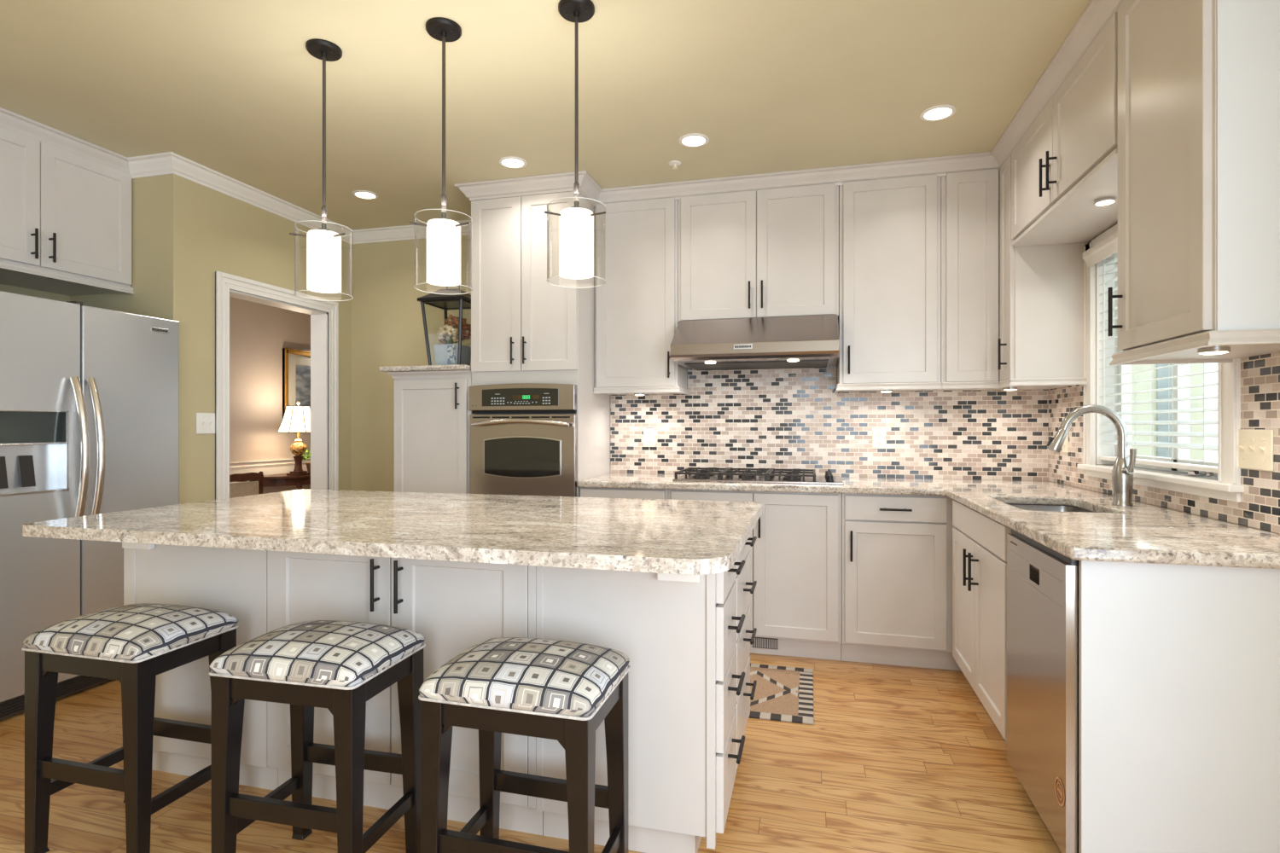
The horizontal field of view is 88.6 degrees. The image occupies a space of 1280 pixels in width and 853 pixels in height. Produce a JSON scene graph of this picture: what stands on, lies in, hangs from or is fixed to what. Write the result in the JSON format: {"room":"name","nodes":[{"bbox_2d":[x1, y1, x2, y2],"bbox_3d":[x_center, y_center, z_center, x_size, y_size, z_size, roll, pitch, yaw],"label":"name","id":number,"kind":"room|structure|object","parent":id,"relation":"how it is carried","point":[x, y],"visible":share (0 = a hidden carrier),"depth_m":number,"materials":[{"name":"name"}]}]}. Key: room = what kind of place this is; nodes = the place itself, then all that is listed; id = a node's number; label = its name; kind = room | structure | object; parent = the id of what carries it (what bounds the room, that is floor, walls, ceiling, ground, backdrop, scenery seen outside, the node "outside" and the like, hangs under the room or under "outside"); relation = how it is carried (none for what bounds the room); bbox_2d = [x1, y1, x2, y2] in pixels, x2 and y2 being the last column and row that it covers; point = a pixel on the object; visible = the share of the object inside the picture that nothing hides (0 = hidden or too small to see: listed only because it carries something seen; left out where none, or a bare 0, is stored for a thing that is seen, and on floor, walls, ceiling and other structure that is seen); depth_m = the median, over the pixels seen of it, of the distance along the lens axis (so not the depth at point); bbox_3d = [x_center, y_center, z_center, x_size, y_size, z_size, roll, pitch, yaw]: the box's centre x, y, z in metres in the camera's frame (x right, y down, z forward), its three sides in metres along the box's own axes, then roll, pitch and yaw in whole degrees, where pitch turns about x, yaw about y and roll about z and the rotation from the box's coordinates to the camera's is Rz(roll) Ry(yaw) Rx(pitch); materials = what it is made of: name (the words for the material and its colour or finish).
{"room":"kitchen","nodes":[
{"label":"kitchen","id":0,"kind":"room"},
{"bbox_2d":[0,174,351,504],"bbox_3d":[-3.434,-0.101,1.478,0.850,2.645,7.140,0,0,15],"label":"wall","id":1,"kind":"structure","parent":0,"point":[184,231],"depth_m":3.62,"materials":[{"name":"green paint"}]},
{"bbox_2d":[0,126,133,296],"bbox_3d":[-3.068,-1.067,3.097,0.488,0.703,1.027,0,0,15],"label":"upper cabinet","id":2,"kind":"object","parent":1,"relation":"attached to","point":[66,216],"visible":0.95,"depth_m":3.23,"materials":[{"name":"paint"}]},
{"bbox_2d":[0,107,129,174],"bbox_3d":[-2.852,-1.381,3.042,0.072,0.081,1.020,0,0,15],"label":"trim","id":3,"kind":"structure","parent":2,"relation":"attached to","point":[8,119],"depth_m":3.18,"materials":[{"name":"paint"}]},
{"bbox_2d":[196,413,215,434],"bbox_3d":[-2.420,-0.018,3.661,0.018,0.115,0.118,0,0,15],"label":"light switch","id":4,"kind":"object","parent":1,"relation":"attached to","point":[205,421],"visible":1,"depth_m":3.65,"materials":[{"name":"white plastic"}]},
{"bbox_2d":[215,271,338,500],"bbox_3d":[-2.343,0.170,4.210,0.152,2.105,0.985,0,0,15],"label":"door frame","id":5,"kind":"structure","parent":1,"relation":"in","point":[324,315],"depth_m":4.52,"materials":[{"name":"white paint"}]},
{"bbox_2d":[128,151,471,244],"bbox_3d":[-2.148,-1.381,4.198,2.409,0.081,1.010,0,0,-35],"label":"trim","id":6,"kind":"structure","parent":1,"relation":"attached to","point":[166,163],"depth_m":3.94,"materials":[{"name":"white paint"}]},
{"bbox_2d":[229,296,310,462],"bbox_3d":[-3.952,-0.101,6.119,0.120,2.645,4.135,0,0,15],"label":"wall","id":7,"kind":"structure","parent":0,"point":[258,333],"depth_m":6.51,"materials":[{"name":"beige paint"}]},
{"bbox_2d":[229,464,310,494],"bbox_3d":[-3.885,0.815,6.120,0.008,0.815,4.100,0,0,15],"label":"trim","id":8,"kind":"structure","parent":7,"relation":"attached to","point":[279,469],"depth_m":6.69,"materials":[{"name":"white paint"}]},
{"bbox_2d":[229,458,310,470],"bbox_3d":[-3.873,0.372,6.117,0.034,0.070,4.100,0,0,15],"label":"trim","id":9,"kind":"structure","parent":7,"relation":"attached to","point":[250,464],"depth_m":6.54,"materials":[{"name":"white paint"}]},
{"bbox_2d":[282,348,310,417],"bbox_3d":[-3.555,-0.413,7.310,0.046,0.800,1.070,0,0,15],"label":"framed picture","id":10,"kind":"object","parent":7,"relation":"attached to","point":[296,363],"visible":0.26,"depth_m":6.96,"materials":[{"name":"brown"}]},
{"bbox_2d":[295,364,310,406],"bbox_3d":[-3.563,-0.435,7.312,0.006,0.445,0.730,0,0,15],"label":"artwork","id":11,"kind":"object","parent":10,"relation":"attached to","point":[302,371],"depth_m":7.06},
{"bbox_2d":[0,652,1061,852],"bbox_3d":[-1.462,1.252,2.445,6.943,0.060,10.240,0,0,15],"label":"floor","id":12,"kind":"structure","parent":0,"point":[892,759],"depth_m":2.21,"materials":[{"name":"brown wood"}]},
{"bbox_2d":[0,290,179,720],"bbox_3d":[-2.835,0.320,3.073,0.830,1.775,0.917,0,0,15],"label":"refrigerator","id":13,"kind":"object","parent":12,"relation":"on","point":[90,395],"visible":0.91,"depth_m":2.92,"materials":[{"name":"silver metal"}]},
{"bbox_2d":[21,603,238,852],"bbox_3d":[-1.508,0.886,1.961,0.436,0.672,0.340,0,0,15],"label":"bar stool","id":14,"kind":"object","parent":12,"relation":"on","point":[133,644],"visible":0.91,"depth_m":1.85,"materials":[{"name":"brown wood"}]},
{"bbox_2d":[22,603,238,661],"bbox_3d":[-1.508,0.592,1.961,0.436,0.083,0.340,0,0,15],"label":"cushion","id":15,"kind":"object","parent":14,"relation":"on","point":[143,631],"depth_m":1.85,"materials":[{"name":"fabric"}]},
{"bbox_2d":[122,542,278,790],"bbox_3d":[-1.415,0.782,2.629,0.602,0.879,0.880,0,0,15],"label":"base cabinet","id":16,"kind":"object","parent":12,"relation":"on","point":[233,582],"visible":0.23,"depth_m":2.22,"materials":[{"name":"paint"}]},
{"bbox_2d":[229,471,263,498],"bbox_3d":[-3.390,0.797,5.284,0.527,0.856,0.450,0,0,15],"label":"dining chair","id":17,"kind":"object","parent":12,"relation":"on","point":[243,489],"visible":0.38,"depth_m":5.26,"materials":[{"name":"brown wood"}]},
{"bbox_2d":[249,472,310,489],"bbox_3d":[-3.450,0.854,6.741,0.460,0.740,1.039,0,0,15],"label":"side table","id":18,"kind":"object","parent":12,"relation":"on","point":[280,480],"visible":0.22,"depth_m":6.43,"materials":[{"name":"brown wood"}]},
{"bbox_2d":[277,401,310,476],"bbox_3d":[-3.409,0.115,6.539,0.376,0.738,0.376,0,0,15],"label":"table lamp","id":19,"kind":"object","parent":18,"relation":"on","point":[296,418],"visible":0.94,"depth_m":6.45,"materials":[{"name":"white fabric"}]},
{"bbox_2d":[302,449,310,474],"bbox_3d":[-3.362,0.358,6.722,0.235,0.251,0.235,0,0,-32],"label":"potted plant","id":20,"kind":"object","parent":18,"relation":"on","point":[308,464],"visible":0.33,"depth_m":6.66,"materials":[{"name":"green plant"}]},
{"bbox_2d":[208,620,425,852],"bbox_3d":[-0.859,0.886,1.780,0.436,0.672,0.340,0,0,13],"label":"bar stool","id":21,"kind":"object","parent":12,"relation":"on","point":[337,666],"visible":1,"depth_m":1.67,"materials":[{"name":"brown wood"}]},
{"bbox_2d":[209,620,424,686],"bbox_3d":[-0.859,0.592,1.780,0.436,0.083,0.340,0,0,13],"label":"cushion","id":22,"kind":"object","parent":21,"relation":"on","point":[314,653],"depth_m":1.66,"materials":[{"name":"fabric"}]},
{"bbox_2d":[267,550,543,835],"bbox_3d":[-0.661,0.782,2.425,0.955,0.879,0.896,0,0,15],"label":"base cabinet","id":23,"kind":"object","parent":12,"relation":"on","point":[456,607],"visible":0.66,"depth_m":2.02,"materials":[{"name":"paint"}]},
{"bbox_2d":[22,489,762,575],"bbox_3d":[-0.728,0.324,2.348,2.223,0.036,1.200,0,0,15],"label":"countertop","id":24,"kind":"structure","parent":23,"relation":"on","point":[656,536],"depth_m":1.98,"materials":[{"name":"stone"}]},
{"bbox_2d":[387,370,471,494],"bbox_3d":[-1.202,0.445,4.234,0.554,1.555,0.670,0,0,15],"label":"pantry cabinet","id":25,"kind":"object","parent":12,"relation":"on","point":[432,413],"visible":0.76,"depth_m":3.95,"materials":[{"name":"paint"}]},
{"bbox_2d":[378,364,471,372],"bbox_3d":[-1.219,-0.349,4.235,0.585,0.030,0.677,0,0,15],"label":"countertop","id":26,"kind":"structure","parent":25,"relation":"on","point":[460,367],"depth_m":3.91,"materials":[{"name":"stone"}]},
{"bbox_2d":[417,285,471,365],"bbox_3d":[-1.188,-0.648,4.166,0.314,0.567,0.314,0,0,15],"label":"lantern","id":27,"kind":"object","parent":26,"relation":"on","point":[450,301],"visible":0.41,"depth_m":4.07,"materials":[{"name":"black metal"}]},
{"bbox_2d":[433,314,471,365],"bbox_3d":[-1.186,-0.547,4.160,0.234,0.335,0.234,0,0,15],"label":"planter","id":28,"kind":"object","parent":27,"relation":"in","point":[445,354],"visible":0.9,"depth_m":4.10,"materials":[{"name":"white ceramic"}]},
{"bbox_2d":[418,637,630,852],"bbox_3d":[-0.270,0.886,1.621,0.436,0.672,0.340,0,0,15],"label":"bar stool","id":29,"kind":"object","parent":12,"relation":"on","point":[561,691],"visible":1,"depth_m":1.52,"materials":[{"name":"brown wood"}]},
{"bbox_2d":[418,637,629,717],"bbox_3d":[-0.270,0.592,1.621,0.436,0.083,0.340,0,0,15],"label":"cushion","id":30,"kind":"object","parent":29,"relation":"on","point":[519,677],"depth_m":1.51,"materials":[{"name":"fabric"}]},
{"bbox_2d":[471,191,610,497],"bbox_3d":[-0.606,-0.099,4.080,0.670,2.641,0.670,0,0,15],"label":"tall cabinet","id":31,"kind":"object","parent":12,"relation":"on","point":[526,328],"visible":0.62,"depth_m":3.81,"materials":[{"name":"paint"}]},
{"bbox_2d":[468,383,576,496],"bbox_3d":[-0.689,0.147,3.758,0.658,0.790,0.110,0,0,15],"label":"wall oven","id":32,"kind":"object","parent":31,"relation":"in","point":[519,455],"visible":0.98,"depth_m":3.75,"materials":[{"name":"silver metal"}]},
{"bbox_2d":[579,487,668,500],"bbox_3d":[-0.028,0.782,3.937,0.515,0.879,0.655,0,0,15],"label":"base cabinet","id":33,"kind":"object","parent":12,"relation":"on","point":[584,491],"visible":0.06,"depth_m":3.66,"materials":[{"name":"paint"}]},
{"bbox_2d":[576,472,1279,569],"bbox_3d":[0.768,0.324,2.915,2.568,0.036,2.238,0,0,15],"label":"countertop","id":34,"kind":"structure","parent":33,"relation":"on","point":[1140,532],"depth_m":2.17,"materials":[{"name":"stone"}]},
{"bbox_2d":[672,467,843,484],"bbox_3d":[0.683,0.278,3.779,0.917,0.055,0.470,0,0,15],"label":"cooktop","id":35,"kind":"object","parent":34,"relation":"in","point":[706,474],"visible":1,"depth_m":3.65,"materials":[{"name":"silver metal"}]},
{"bbox_2d":[1008,504,1093,512],"bbox_3d":[1.634,0.422,2.609,0.369,0.156,0.564,0,0,15],"label":"sink","id":36,"kind":"object","parent":34,"relation":"in","point":[1033,508],"visible":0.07,"depth_m":2.85,"materials":[{"name":"silver metal"}]},
{"bbox_2d":[1046,405,1137,506],"bbox_3d":[1.762,0.110,2.563,0.298,0.391,0.102,0,0,15],"label":"faucet","id":37,"kind":"object","parent":34,"relation":"on","point":[1123,468],"visible":1,"depth_m":2.54,"materials":[{"name":"silver metal"}]},
{"bbox_2d":[536,560,745,852],"bbox_3d":[0.022,0.782,2.002,0.579,0.879,0.388,0,0,15],"label":"base cabinet","id":38,"kind":"object","parent":12,"relation":"on","point":[677,633],"visible":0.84,"depth_m":1.83,"materials":[{"name":"paint"}]},
{"bbox_2d":[734,535,756,768],"bbox_3d":[0.133,0.782,2.429,0.579,0.879,0.490,0,0,15],"label":"base cabinet","id":39,"kind":"object","parent":12,"relation":"on","point":[743,590],"visible":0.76,"depth_m":2.35,"materials":[{"name":"paint"}]},
{"bbox_2d":[668,489,841,660],"bbox_3d":[0.665,0.782,3.758,0.913,0.879,0.655,0,0,15],"label":"base cabinet","id":40,"kind":"object","parent":12,"relation":"on","point":[795,555],"visible":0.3,"depth_m":3.43,"materials":[{"name":"paint"}]},
{"bbox_2d":[752,637,778,649],"bbox_3d":[0.670,1.162,3.514,0.135,0.056,0.010,0,0,15],"label":"floor register","id":41,"kind":"object","parent":40,"relation":"attached to","point":[759,642],"visible":0.91,"depth_m":3.51,"materials":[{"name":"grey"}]},
{"bbox_2d":[748,663,813,724],"bbox_3d":[0.320,1.217,3.101,0.965,0.008,0.620,0,0,15],"label":"rug","id":42,"kind":"object","parent":12,"relation":"on","point":[783,694],"visible":0.44,"depth_m":2.97,"materials":[{"name":"beige fabric"}]},
{"bbox_2d":[841,494,1062,670],"bbox_3d":[1.657,0.782,3.501,1.133,0.879,0.655,0,0,15],"label":"base cabinet","id":43,"kind":"object","parent":12,"relation":"on","point":[897,549],"visible":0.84,"depth_m":3.31,"materials":[{"name":"paint"}]},
{"bbox_2d":[952,500,1012,743],"bbox_3d":[1.687,0.782,2.679,0.664,0.879,1.033,0,0,15],"label":"base cabinet","id":44,"kind":"object","parent":12,"relation":"on","point":[979,541],"visible":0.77,"depth_m":2.66,"materials":[{"name":"paint"}]},
{"bbox_2d":[1006,529,1078,852],"bbox_3d":[1.480,0.784,1.916,0.596,0.876,0.536,0,0,15],"label":"dishwasher","id":45,"kind":"object","parent":12,"relation":"on","point":[1043,583],"visible":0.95,"depth_m":1.90,"materials":[{"name":"silver metal"}]},
{"bbox_2d":[1078,560,1279,852],"bbox_3d":[1.444,0.782,1.634,0.610,0.879,0.016,0,0,15],"label":"end panel","id":46,"kind":"object","parent":12,"relation":"on","point":[1179,665],"visible":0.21,"depth_m":1.65,"materials":[{"name":"paint"}]},
{"bbox_2d":[0,0,1090,230],"bbox_3d":[-1.462,-1.463,2.445,6.943,0.080,10.240,0,0,15],"label":"ceiling","id":47,"kind":"structure","parent":0,"point":[233,89],"depth_m":2.71,"materials":[{"name":"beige paint"}]},
{"bbox_2d":[289,38,353,301],"bbox_3d":[-1.180,-0.957,2.469,0.214,0.932,0.213,0,0,15],"label":"pendant light","id":48,"kind":"object","parent":47,"relation":"hanging from","point":[323,246],"visible":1,"depth_m":2.43,"materials":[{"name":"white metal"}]},
{"bbox_2d":[351,190,378,199],"bbox_3d":[-1.684,-1.418,4.018,0.150,0.008,0.150,0,0,15],"label":"recessed light","id":49,"kind":"object","parent":47,"relation":"in","point":[365,194],"visible":1,"depth_m":4.00,"materials":[{"name":"white paint"}]},
{"bbox_2d":[409,17,472,294],"bbox_3d":[-0.692,-0.957,2.343,0.214,0.932,0.213,0,0,15],"label":"pendant light","id":50,"kind":"object","parent":47,"relation":"hanging from","point":[443,234],"visible":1,"depth_m":2.30,"materials":[{"name":"white glass"}]},
{"bbox_2d":[498,156,527,168],"bbox_3d":[-0.684,-1.418,3.525,0.150,0.008,0.150,0,0,15],"label":"recessed light","id":51,"kind":"object","parent":47,"relation":"in","point":[509,161],"visible":1,"depth_m":3.51,"materials":[{"name":"white"}]},
{"bbox_2d":[544,0,605,288],"bbox_3d":[-0.207,-0.957,2.227,0.214,0.932,0.213,0,0,15],"label":"pendant light","id":52,"kind":"object","parent":47,"relation":"hanging from","point":[576,223],"visible":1,"depth_m":2.19,"materials":[{"name":"white glass"}]},
{"bbox_2d":[669,160,680,169],"bbox_3d":[0.189,-1.408,3.537,0.068,0.028,0.068,0,0,15],"label":"sprinkler head","id":53,"kind":"object","parent":47,"relation":"attached to","point":[674,163],"visible":1,"depth_m":3.53},
{"bbox_2d":[678,133,709,147],"bbox_3d":[0.267,-1.418,3.253,0.150,0.008,0.150,0,0,15],"label":"recessed light","id":54,"kind":"object","parent":47,"relation":"in","point":[693,140],"visible":1,"depth_m":3.24,"materials":[{"name":"white"}]},
{"bbox_2d":[919,104,956,121],"bbox_3d":[1.350,-1.418,2.969,0.150,0.008,0.150,0,0,15],"label":"recessed light","id":55,"kind":"object","parent":47,"relation":"in","point":[939,112],"visible":1,"depth_m":2.96,"materials":[{"name":"white"}]},
{"bbox_2d":[351,234,1049,491],"bbox_3d":[0.111,-0.101,4.310,4.833,2.645,0.120,0,0,15],"label":"wall","id":56,"kind":"structure","parent":0,"point":[387,328],"depth_m":4.75,"materials":[{"name":"green paint"}]},
{"bbox_2d":[593,197,690,395],"bbox_3d":[0.015,-0.810,4.068,0.533,1.218,0.380,0,0,15],"label":"upper cabinet","id":57,"kind":"object","parent":56,"relation":"attached to","point":[637,306],"visible":0.9,"depth_m":3.93,"materials":[{"name":"paint"}]},
{"bbox_2d":[634,393,645,395],"bbox_3d":[-0.002,-0.200,4.060,0.068,0.016,0.068,0,0,15],"label":"puck light","id":58,"kind":"object","parent":57,"relation":"attached to","point":[636,394],"visible":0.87,"depth_m":4.04,"materials":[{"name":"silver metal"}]},
{"bbox_2d":[670,314,839,370],"bbox_3d":[0.672,-0.482,3.768,0.884,0.264,0.631,0,0,15],"label":"range hood","id":59,"kind":"object","parent":56,"relation":"attached to","point":[800,341],"visible":1,"depth_m":3.55,"materials":[{"name":"silver metal"}]},
{"bbox_2d":[787,359,798,361],"bbox_3d":[0.825,-0.354,3.526,0.060,0.007,0.060,0,0,15],"label":"lamp","id":60,"kind":"object","parent":59,"relation":"attached to","point":[788,360],"depth_m":3.50,"materials":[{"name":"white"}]},
{"bbox_2d":[678,183,838,321],"bbox_3d":[0.699,-1.018,3.891,0.912,0.801,0.380,0,0,15],"label":"upper cabinet","id":61,"kind":"object","parent":56,"relation":"attached to","point":[774,253],"visible":0.9,"depth_m":3.74,"materials":[{"name":"paint"}]},
{"bbox_2d":[454,0,1122,207],"bbox_3d":[0.400,-1.381,2.979,3.548,0.081,1.938,0,0,21],"label":"trim","id":62,"kind":"structure","parent":56,"relation":"attached to","point":[1097,13],"depth_m":3.59,"materials":[{"name":"paint"}]},
{"bbox_2d":[610,365,1048,481],"bbox_3d":[1.050,-0.155,4.002,2.569,0.922,0.006,0,0,15],"label":"wall tiles","id":63,"kind":"structure","parent":56,"relation":"attached to","point":[776,418],"depth_m":3.98,"materials":[{"name":"tile"}]},
{"bbox_2d":[643,429,654,447],"bbox_3d":[0.058,0.073,4.251,0.076,0.118,0.008,0,0,15],"label":"wall outlet","id":64,"kind":"object","parent":63,"relation":"attached to","point":[648,434],"visible":1,"depth_m":4.25,"materials":[{"name":"beige plastic"}]},
{"bbox_2d":[645,431,651,436],"bbox_3d":[0.057,0.046,4.248,0.034,0.028,0.002,0,0,15],"label":"receptacle","id":65,"kind":"object","parent":64,"relation":"attached to","point":[648,433],"depth_m":4.25,"materials":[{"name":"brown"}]},
{"bbox_2d":[645,440,651,444],"bbox_3d":[0.057,0.100,4.248,0.034,0.028,0.002,0,0,15],"label":"receptacle","id":66,"kind":"object","parent":64,"relation":"attached to","point":[648,442],"depth_m":4.25,"materials":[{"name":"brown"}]},
{"bbox_2d":[872,429,885,448],"bbox_3d":[1.422,0.074,3.898,0.074,0.116,0.008,0,0,15],"label":"wall outlet","id":67,"kind":"object","parent":63,"relation":"attached to","point":[878,435],"visible":1,"depth_m":3.90,"materials":[{"name":"beige plastic"}]},
{"bbox_2d":[876,432,882,436],"bbox_3d":[1.421,0.047,3.895,0.034,0.028,0.002,0,0,15],"label":"receptacle","id":68,"kind":"object","parent":67,"relation":"attached to","point":[878,434],"depth_m":3.89,"materials":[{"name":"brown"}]},
{"bbox_2d":[876,441,882,446],"bbox_3d":[1.421,0.101,3.895,0.034,0.028,0.002,0,0,15],"label":"receptacle","id":69,"kind":"object","parent":67,"relation":"attached to","point":[878,443],"depth_m":3.89,"materials":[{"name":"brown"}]},
{"bbox_2d":[833,174,942,393],"bbox_3d":[1.387,-0.810,3.713,0.539,1.218,0.380,0,0,15],"label":"upper cabinet","id":70,"kind":"object","parent":56,"relation":"attached to","point":[889,319],"visible":0.87,"depth_m":3.57,"materials":[{"name":"paint"}]},
{"bbox_2d":[879,389,892,392],"bbox_3d":[1.380,-0.200,3.671,0.068,0.016,0.068,0,0,15],"label":"puck light","id":71,"kind":"object","parent":70,"relation":"attached to","point":[881,391],"visible":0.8,"depth_m":3.65,"materials":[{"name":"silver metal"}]},
{"bbox_2d":[1049,222,1279,535],"bbox_3d":[1.472,-0.101,0.207,0.140,2.645,7.140,0,0,15],"label":"wall","id":72,"kind":"structure","parent":0,"point":[1117,223],"depth_m":3.06,"materials":[{"name":"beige paint"}]},
{"bbox_2d":[932,153,1087,390],"bbox_3d":[1.924,-0.810,3.482,0.612,1.218,0.558,0,0,15],"label":"upper cabinet","id":73,"kind":"object","parent":72,"relation":"attached to","point":[1012,317],"visible":0.78,"depth_m":3.42,"materials":[{"name":"paint"}]},
{"bbox_2d":[1002,387,1018,390],"bbox_3d":[1.965,-0.200,3.478,0.068,0.016,0.068,0,0,15],"label":"puck light","id":74,"kind":"object","parent":73,"relation":"attached to","point":[1003,388],"visible":0.99,"depth_m":3.46,"materials":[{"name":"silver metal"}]},
{"bbox_2d":[1011,11,1117,246],"bbox_3d":[1.830,-1.153,2.644,0.373,0.533,1.142,0,0,15],"label":"upper cabinet","id":75,"kind":"object","parent":72,"relation":"attached to","point":[1067,160],"visible":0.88,"depth_m":2.59,"materials":[{"name":"paint"}]},
{"bbox_2d":[1094,197,1115,205],"bbox_3d":[1.814,-0.877,2.557,0.068,0.016,0.068,0,0,15],"label":"puck light","id":76,"kind":"object","parent":75,"relation":"attached to","point":[1106,200],"visible":1,"depth_m":2.54,"materials":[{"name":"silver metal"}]},
{"bbox_2d":[1076,223,1244,502],"bbox_3d":[2.065,-0.321,2.587,0.185,1.115,1.195,0,0,15],"label":"window","id":77,"kind":"structure","parent":72,"relation":"in","point":[1226,485],"depth_m":2.93,"materials":[{"name":"white paint"}]},
{"bbox_2d":[1082,231,1217,473],"bbox_3d":[2.030,-0.336,2.596,0.119,0.984,1.035,0,0,15],"label":"window blind","id":78,"kind":"object","parent":77,"relation":"attached to","point":[1107,249],"visible":0.41,"depth_m":2.67,"materials":[{"name":"white plastic"}]},
{"bbox_2d":[1187,470,1205,476],"bbox_3d":[2.023,0.162,2.374,0.044,0.036,0.116,0,0,30],"label":"window crank","id":79,"kind":"object","parent":77,"relation":"on","point":[1192,473],"depth_m":2.38,"materials":[{"name":"grey metal"}]},
{"bbox_2d":[1206,471,1217,477],"bbox_3d":[1.977,0.161,2.212,0.045,0.037,0.139,0,0,-10],"label":"window crank","id":80,"kind":"object","parent":77,"relation":"on","point":[1209,474],"depth_m":2.26,"materials":[{"name":"silver metal"}]},
{"bbox_2d":[1048,352,1279,534],"bbox_3d":[2.021,0.034,2.616,0.006,0.544,2.189,0,0,15],"label":"wall tiles","id":81,"kind":"structure","parent":72,"relation":"attached to","point":[1259,508],"depth_m":2.03,"materials":[{"name":"tile"}]},
{"bbox_2d":[1062,432,1068,453],"bbox_3d":[2.223,0.079,3.427,0.008,0.114,0.074,0,0,15],"label":"wall outlet","id":82,"kind":"object","parent":81,"relation":"attached to","point":[1065,448],"visible":0.52,"depth_m":3.41,"materials":[{"name":"beige plastic"}]},
{"bbox_2d":[1238,429,1273,471],"bbox_3d":[1.841,0.069,1.970,0.018,0.120,0.158,0,0,15],"label":"light switch","id":83,"kind":"object","parent":81,"relation":"attached to","point":[1255,447],"visible":1,"depth_m":1.96,"materials":[{"name":"beige plastic"}]},
{"bbox_2d":[1108,0,1279,365],"bbox_3d":[1.622,-0.810,1.841,0.373,1.218,0.550,0,0,15],"label":"upper cabinet","id":84,"kind":"object","parent":72,"relation":"attached to","point":[1199,80],"visible":0.99,"depth_m":1.67,"materials":[{"name":"paint"}]},
{"bbox_2d":[1197,346,1230,354],"bbox_3d":[1.548,-0.203,1.768,0.068,0.016,0.068,0,0,15],"label":"puck light","id":85,"kind":"object","parent":84,"relation":"attached to","point":[1221,350],"visible":1,"depth_m":1.75,"materials":[{"name":"silver metal"}]},
{"label":"outside","id":86,"kind":"structure","parent":0,"visible":0},
{"bbox_3d":[6.134,2.072,2.543,7.400,0.100,16.000,0,0,15],"label":"ground","id":87,"kind":"structure","parent":86,"visible":0},
{"bbox_2d":[1131,363,1203,460],"bbox_3d":[5.053,-1.578,9.537,4.400,7.200,3.600,0,0,15],"label":"neighbouring house","id":88,"kind":"structure","parent":87,"relation":"on","point":[1195,368],"depth_m":7.68,"materials":[{"name":"white"}]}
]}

